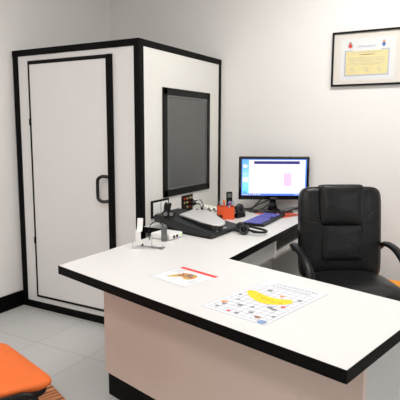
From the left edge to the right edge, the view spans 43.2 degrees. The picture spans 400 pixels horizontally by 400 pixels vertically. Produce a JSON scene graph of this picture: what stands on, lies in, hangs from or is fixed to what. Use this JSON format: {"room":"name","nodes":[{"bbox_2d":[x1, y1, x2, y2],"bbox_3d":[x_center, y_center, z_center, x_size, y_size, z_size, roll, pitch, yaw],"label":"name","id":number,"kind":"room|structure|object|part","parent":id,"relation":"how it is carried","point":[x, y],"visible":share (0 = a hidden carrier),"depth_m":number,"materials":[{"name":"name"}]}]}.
{"room":"examination room","nodes":[
{"label":"examination room","id":0,"kind":"room"},
{"bbox_2d":[0,0,110,296],"bbox_3d":[-2.234,-0.440,2.529,0.100,2.950,5.669,5,9,29],"label":"wall","id":1,"kind":"structure","parent":0,"point":[24,24],"depth_m":3.91,"materials":[{"name":"paint"}]},
{"bbox_2d":[0,290,23,312],"bbox_3d":[-2.476,1.033,2.193,0.012,0.122,4.306,5,9,29],"label":"baseboard","id":2,"kind":"structure","parent":1,"relation":"attached to","point":[11,301],"depth_m":3.94,"materials":[{"name":"black"}]},
{"bbox_2d":[0,305,399,399],"bbox_3d":[0.006,1.252,1.482,5.257,0.100,5.669,5,9,29],"label":"floor","id":3,"kind":"structure","parent":0,"point":[71,350],"depth_m":3.26,"materials":[{"name":"grey tile"}]},
{"bbox_2d":[38,384,65,399],"bbox_3d":[-0.943,1.093,2.222,0.881,0.007,0.960,-6,10,-37],"label":"striped mat","id":4,"kind":"object","parent":3,"relation":"on","point":[51,393],"visible":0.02,"depth_m":2.66,"materials":[{"name":"brown wood"}]},
{"bbox_2d":[0,343,51,399],"bbox_3d":[-0.913,0.680,1.862,0.579,0.910,0.551,-7,11,-43],"label":"chair","id":5,"kind":"object","parent":4,"relation":"on","point":[20,379],"visible":1,"depth_m":1.88,"materials":[{"name":"orange fabric"}]},
{"bbox_3d":[-0.769,0.792,1.712,0.564,0.714,0.048,-6,10,-37],"label":"leg","id":6,"kind":"part","parent":5,"relation":"part of","materials":[{"name":"black plastic"}]},
{"bbox_2d":[12,38,221,323],"bbox_3d":[-0.630,-0.161,4.107,1.183,1.977,1.226,5,9,29],"label":"booth","id":7,"kind":"object","parent":3,"relation":"on","point":[106,130],"visible":0.91,"depth_m":3.63,"materials":[{"name":"laminate"}]},
{"bbox_3d":[-1.386,-0.137,3.920,0.053,1.974,0.020,5,9,29],"label":"corner post","id":8,"kind":"part","parent":7,"relation":"part of","materials":[{"name":"black"}]},
{"bbox_3d":[-0.936,-0.104,3.664,0.741,1.768,0.026,5,9,29],"label":"door","id":9,"kind":"part","parent":7,"relation":"part of","materials":[{"name":"laminate"}]},
{"bbox_3d":[-0.618,-0.177,4.140,1.163,1.940,1.153,5,9,29],"label":"panel","id":10,"kind":"part","parent":7,"relation":"part of","materials":[{"name":"laminate"}]},
{"bbox_3d":[-0.669,-0.075,3.458,0.091,0.196,0.029,1,8,2],"label":"handle","id":11,"kind":"part","parent":7,"relation":"part of","materials":[{"name":"black"}]},
{"bbox_3d":[-0.615,-1.122,4.004,1.174,0.045,1.163,5,9,29],"label":"trim","id":12,"kind":"part","parent":7,"relation":"part of","materials":[{"name":"black metal"}]},
{"bbox_3d":[-0.400,-0.059,3.384,0.044,1.974,0.053,5,9,29],"label":"corner post","id":13,"kind":"part","parent":7,"relation":"part of","materials":[{"name":"black metal"}]},
{"bbox_2d":[151,198,168,218],"bbox_3d":[-0.279,0.057,3.563,0.014,0.124,0.220,5,9,29],"label":"switch plate","id":14,"kind":"object","parent":7,"relation":"attached to","point":[157,206],"visible":0.62,"depth_m":3.52,"materials":[{"name":"white plastic"}]},
{"bbox_3d":[-0.111,-0.128,3.857,0.002,1.884,1.074,5,9,29],"label":"panel","id":15,"kind":"part","parent":7,"relation":"part of","materials":[{"name":"laminate"}]},
{"bbox_2d":[182,194,192,209],"bbox_3d":[-0.094,0.024,3.887,0.017,0.125,0.161,5,9,29],"label":"jack plate","id":16,"kind":"object","parent":7,"relation":"attached to","point":[185,199],"visible":0.94,"depth_m":3.88,"materials":[{"name":"black plastic"}]},
{"bbox_2d":[189,199,204,209],"bbox_3d":[-0.017,0.044,3.921,0.087,0.118,0.128,5,9,29],"label":"cable","id":17,"kind":"object","parent":16,"relation":"hanging from","point":[194,202],"visible":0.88,"depth_m":3.90,"materials":[{"name":"black plastic"}]},
{"bbox_3d":[0.161,-0.189,4.337,0.011,1.974,0.045,5,9,29],"label":"corner post","id":18,"kind":"part","parent":7,"relation":"part of","materials":[{"name":"black"}]},
{"bbox_2d":[58,207,399,399],"bbox_3d":[0.348,0.630,2.887,1.829,0.750,2.534,5,9,29],"label":"office desk","id":19,"kind":"object","parent":3,"relation":"on","point":[161,343],"visible":0.79,"depth_m":2.09,"materials":[{"name":"laminate"}]},
{"bbox_3d":[0.023,1.041,2.203,1.408,0.121,0.016,8,11,44],"label":"kick plate","id":20,"kind":"part","parent":19,"relation":"part of","materials":[{"name":"black"}]},
{"bbox_2d":[132,218,164,249],"bbox_3d":[-0.282,0.185,2.773,0.183,0.158,0.088,2,8,9],"label":"acrylic stand","id":21,"kind":"object","parent":19,"relation":"on","point":[139,220],"visible":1,"depth_m":2.80,"materials":[{"name":"clear plastic"}]},
{"bbox_3d":[-0.284,0.262,2.786,0.180,0.004,0.085,2,8,9],"label":"plate","id":22,"kind":"part","parent":21,"relation":"part of","materials":[{"name":"clear plastic"}]},
{"bbox_2d":[148,221,163,239],"bbox_3d":[-0.257,0.180,2.953,0.096,0.115,0.012,2,8,12],"label":"cord","id":23,"kind":"object","parent":19,"relation":"on","point":[154,221],"visible":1,"depth_m":2.96,"materials":[{"name":"black plastic"}]},
{"bbox_2d":[161,226,166,241],"bbox_3d":[-0.209,0.197,2.941,0.034,0.090,0.017,0,8,-1],"label":"adapter","id":24,"kind":"object","parent":19,"relation":"on","point":[163,228],"visible":1,"depth_m":2.93,"materials":[{"name":"grey plastic"}]},
{"bbox_2d":[151,229,181,239],"bbox_3d":[-0.200,0.208,3.048,0.144,0.034,0.137,5,9,31],"label":"box","id":25,"kind":"object","parent":19,"relation":"on","point":[171,234],"visible":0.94,"depth_m":3.01,"materials":[{"name":"white plastic"}]},
{"bbox_2d":[149,267,217,286],"bbox_3d":[-0.073,0.338,2.244,0.212,0.002,0.231,-7,11,-44],"label":"flyer","id":26,"kind":"object","parent":19,"relation":"on","point":[182,276],"visible":1,"depth_m":2.24,"materials":[{"name":"white paper"}]},
{"bbox_2d":[168,273,197,279],"bbox_3d":[-0.074,0.337,2.249,0.131,0.001,0.086,5,9,29],"label":"picture","id":27,"kind":"object","parent":26,"relation":"on","point":[179,276],"depth_m":2.24,"materials":[{"name":"orange"}]},
{"bbox_2d":[154,208,235,238],"bbox_3d":[-0.040,0.146,3.295,0.513,0.095,0.428,5,9,29],"label":"console","id":28,"kind":"object","parent":19,"relation":"on","point":[177,223],"visible":0.7,"depth_m":3.18,"materials":[{"name":"black plastic"}]},
{"bbox_2d":[162,202,174,216],"bbox_3d":[-0.202,0.063,3.245,0.084,0.094,0.046,0,8,1],"label":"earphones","id":29,"kind":"object","parent":28,"relation":"on","point":[167,211],"visible":1,"depth_m":3.24,"materials":[{"name":"black plastic"}]},
{"bbox_2d":[180,209,224,230],"bbox_3d":[0.039,0.126,3.296,0.258,0.073,0.449,-6,10,-40],"label":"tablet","id":30,"kind":"object","parent":28,"relation":"on","point":[207,219],"visible":0.98,"depth_m":3.21,"materials":[{"name":"grey plastic"}]},
{"bbox_2d":[217,205,234,219],"bbox_3d":[0.188,0.091,3.701,0.125,0.094,0.065,0,8,0],"label":"box","id":31,"kind":"object","parent":19,"relation":"on","point":[226,212],"visible":0.8,"depth_m":3.67,"materials":[{"name":"orange plastic"}]},
{"bbox_2d":[226,192,231,204],"bbox_3d":[0.223,0.028,3.842,0.075,0.181,0.080,0,8,0],"label":"cordless phone","id":32,"kind":"object","parent":19,"relation":"on","point":[228,194],"visible":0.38,"depth_m":3.83,"materials":[{"name":"black plastic"}]},
{"bbox_3d":[0.019,0.690,2.159,1.398,0.589,0.395,5,9,29],"label":"panel","id":33,"kind":"part","parent":19,"relation":"part of","materials":[{"name":"laminate"}]},
{"bbox_2d":[234,204,245,217],"bbox_3d":[0.297,0.079,3.759,0.036,0.104,0.100,7,10,41],"label":"tape dispenser","id":34,"kind":"object","parent":19,"relation":"on","point":[239,208],"visible":1,"depth_m":3.73,"materials":[{"name":"black plastic"}]},
{"bbox_2d":[234,222,267,234],"bbox_3d":[0.318,0.180,3.176,0.222,0.065,0.142,3,8,21],"label":"headphones","id":35,"kind":"object","parent":19,"relation":"on","point":[240,227],"visible":1,"depth_m":3.14,"materials":[{"name":"black plastic"}]},
{"bbox_2d":[235,222,243,230],"bbox_3d":[0.259,0.173,3.225,0.066,0.065,0.061,5,9,29],"label":"ear cup","id":36,"kind":"object","parent":35,"relation":"on","point":[238,224],"depth_m":3.22,"materials":[{"name":"black plastic"}]},
{"bbox_2d":[239,224,249,234],"bbox_3d":[0.276,0.184,3.147,0.067,0.065,0.058,5,9,29],"label":"ear cup","id":37,"kind":"object","parent":35,"relation":"on","point":[244,229],"depth_m":3.14,"materials":[{"name":"black plastic"}]},
{"bbox_2d":[234,200,267,211],"bbox_3d":[0.361,0.021,4.068,0.392,0.135,0.260,5,9,29],"label":"cable tangle","id":38,"kind":"object","parent":19,"relation":"on","point":[256,204],"visible":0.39,"depth_m":4.10,"materials":[{"name":"black plastic"}]},
{"bbox_2d":[243,213,283,226],"bbox_3d":[0.458,0.136,3.623,0.164,0.022,0.456,4,9,27],"label":"keyboard","id":39,"kind":"object","parent":19,"relation":"on","point":[264,219],"visible":1,"depth_m":3.54,"materials":[{"name":"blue plastic"}]},
{"bbox_2d":[201,280,326,325],"bbox_3d":[0.256,0.382,1.936,0.284,0.002,0.440,7,10,41],"label":"chart poster","id":40,"kind":"object","parent":19,"relation":"on","point":[263,303],"visible":1,"depth_m":1.91,"materials":[{"name":"white paper"}]},
{"bbox_3d":[0.144,0.570,3.363,0.018,0.678,1.770,5,9,29],"label":"modesty panel","id":41,"kind":"part","parent":19,"relation":"part of","materials":[{"name":"grey"}]},
{"bbox_2d":[254,213,297,217],"bbox_3d":[0.606,0.107,3.929,0.242,0.003,0.300,-7,11,-43],"label":"mat","id":42,"kind":"object","parent":19,"relation":"on","point":[286,214],"visible":0.43,"depth_m":3.89,"materials":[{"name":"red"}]},
{"bbox_2d":[264,210,276,213],"bbox_3d":[0.545,0.094,3.896,0.100,0.032,0.056,0,8,0],"label":"computer mouse","id":43,"kind":"object","parent":42,"relation":"on","point":[266,211],"visible":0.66,"depth_m":3.88,"materials":[{"name":"black plastic"}]},
{"bbox_2d":[238,156,309,212],"bbox_3d":[0.573,-0.124,3.975,0.546,0.442,0.124,0,8,0],"label":"computer monitor","id":44,"kind":"object","parent":42,"relation":"on","point":[271,178],"visible":0.98,"depth_m":3.91,"materials":[{"name":"black plastic"}]},
{"bbox_2d":[270,234,297,259],"bbox_3d":[0.531,0.260,3.680,0.318,0.149,0.770,5,9,29],"label":"tray","id":45,"kind":"object","parent":19,"relation":"on","point":[282,245],"depth_m":3.62,"materials":[{"name":"grey"}]},
{"bbox_3d":[0.674,0.302,3.594,0.017,0.030,0.787,5,9,29],"label":"rail","id":46,"kind":"part","parent":19,"relation":"part of","materials":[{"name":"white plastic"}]},
{"bbox_3d":[0.531,0.474,4.172,0.830,0.709,0.020,5,9,29],"label":"panel","id":47,"kind":"part","parent":19,"relation":"part of","materials":[{"name":"grey laminate"}]},
{"bbox_2d":[279,207,297,215],"bbox_3d":[0.722,0.086,3.820,0.259,0.070,0.048,-1,8,-9],"label":"handset","id":48,"kind":"object","parent":19,"relation":"on","point":[284,211],"visible":0.41,"depth_m":3.79,"materials":[{"name":"black plastic"}]},
{"bbox_3d":[0.638,0.802,1.803,0.022,0.709,0.323,7,10,41],"label":"panel","id":49,"kind":"part","parent":19,"relation":"part of","materials":[{"name":"grey laminate"}]},
{"bbox_3d":[0.055,0.130,3.629,0.160,0.035,0.165,5,9,29],"label":"document tray","id":50,"kind":"object","parent":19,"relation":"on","visible":0},
{"bbox_2d":[204,204,216,211],"bbox_3d":[0.076,0.061,3.660,0.089,0.056,0.073,-1,8,-10],"label":"crumpled paper","id":51,"kind":"object","parent":50,"relation":"on","point":[210,208],"visible":0.96,"depth_m":3.65,"materials":[{"name":"white paper"}]},
{"bbox_2d":[289,184,399,300],"bbox_3d":[0.882,0.457,2.983,0.640,1.070,0.596,0,8,-5],"label":"office chair","id":52,"kind":"object","parent":3,"relation":"on","point":[340,244],"visible":0.8,"depth_m":3.08,"materials":[{"name":"black leather"}]},
{"bbox_3d":[0.639,0.441,2.978,0.156,0.325,0.439,0,8,-5],"label":"armrest","id":53,"kind":"part","parent":52,"relation":"part of","materials":[{"name":"black plastic"}]},
{"bbox_3d":[0.868,0.204,3.141,0.512,0.577,0.142,0,8,-5],"label":"backrest","id":54,"kind":"part","parent":52,"relation":"part of","materials":[{"name":"black leather"}]},
{"bbox_3d":[0.886,0.513,2.943,0.520,0.141,0.500,0,8,-5],"label":"seat","id":55,"kind":"part","parent":52,"relation":"part of","materials":[{"name":"black leather"}]},
{"bbox_3d":[1.122,0.438,3.016,0.156,0.325,0.439,0,8,-5],"label":"armrest","id":56,"kind":"part","parent":52,"relation":"part of","materials":[{"name":"black plastic"}]},
{"bbox_2d":[388,279,399,286],"bbox_3d":[1.352,0.757,3.349,0.600,0.380,0.270,5,9,29],"label":"stool","id":57,"kind":"object","parent":3,"relation":"on","point":[397,283],"visible":0.02,"depth_m":3.41,"materials":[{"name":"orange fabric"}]},
{"bbox_2d":[110,0,399,280],"bbox_3d":[1.381,-0.585,3.676,5.057,2.950,0.100,5,9,29],"label":"wall","id":58,"kind":"structure","parent":0,"point":[278,98],"depth_m":3.95,"materials":[{"name":"paint"}]},
{"bbox_2d":[331,27,399,86],"bbox_3d":[1.212,-1.025,3.640,0.522,0.390,0.023,5,9,29],"label":"diploma","id":59,"kind":"object","parent":58,"relation":"attached to","point":[371,56],"visible":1,"depth_m":3.64,"materials":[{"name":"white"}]},
{"bbox_2d":[348,51,383,71],"bbox_3d":[1.201,-0.999,3.647,0.260,0.139,0.001,5,9,29],"label":"print","id":60,"kind":"object","parent":59,"relation":"attached to","point":[358,61],"depth_m":3.65,"materials":[{"name":"yellow paper"}]}
]}

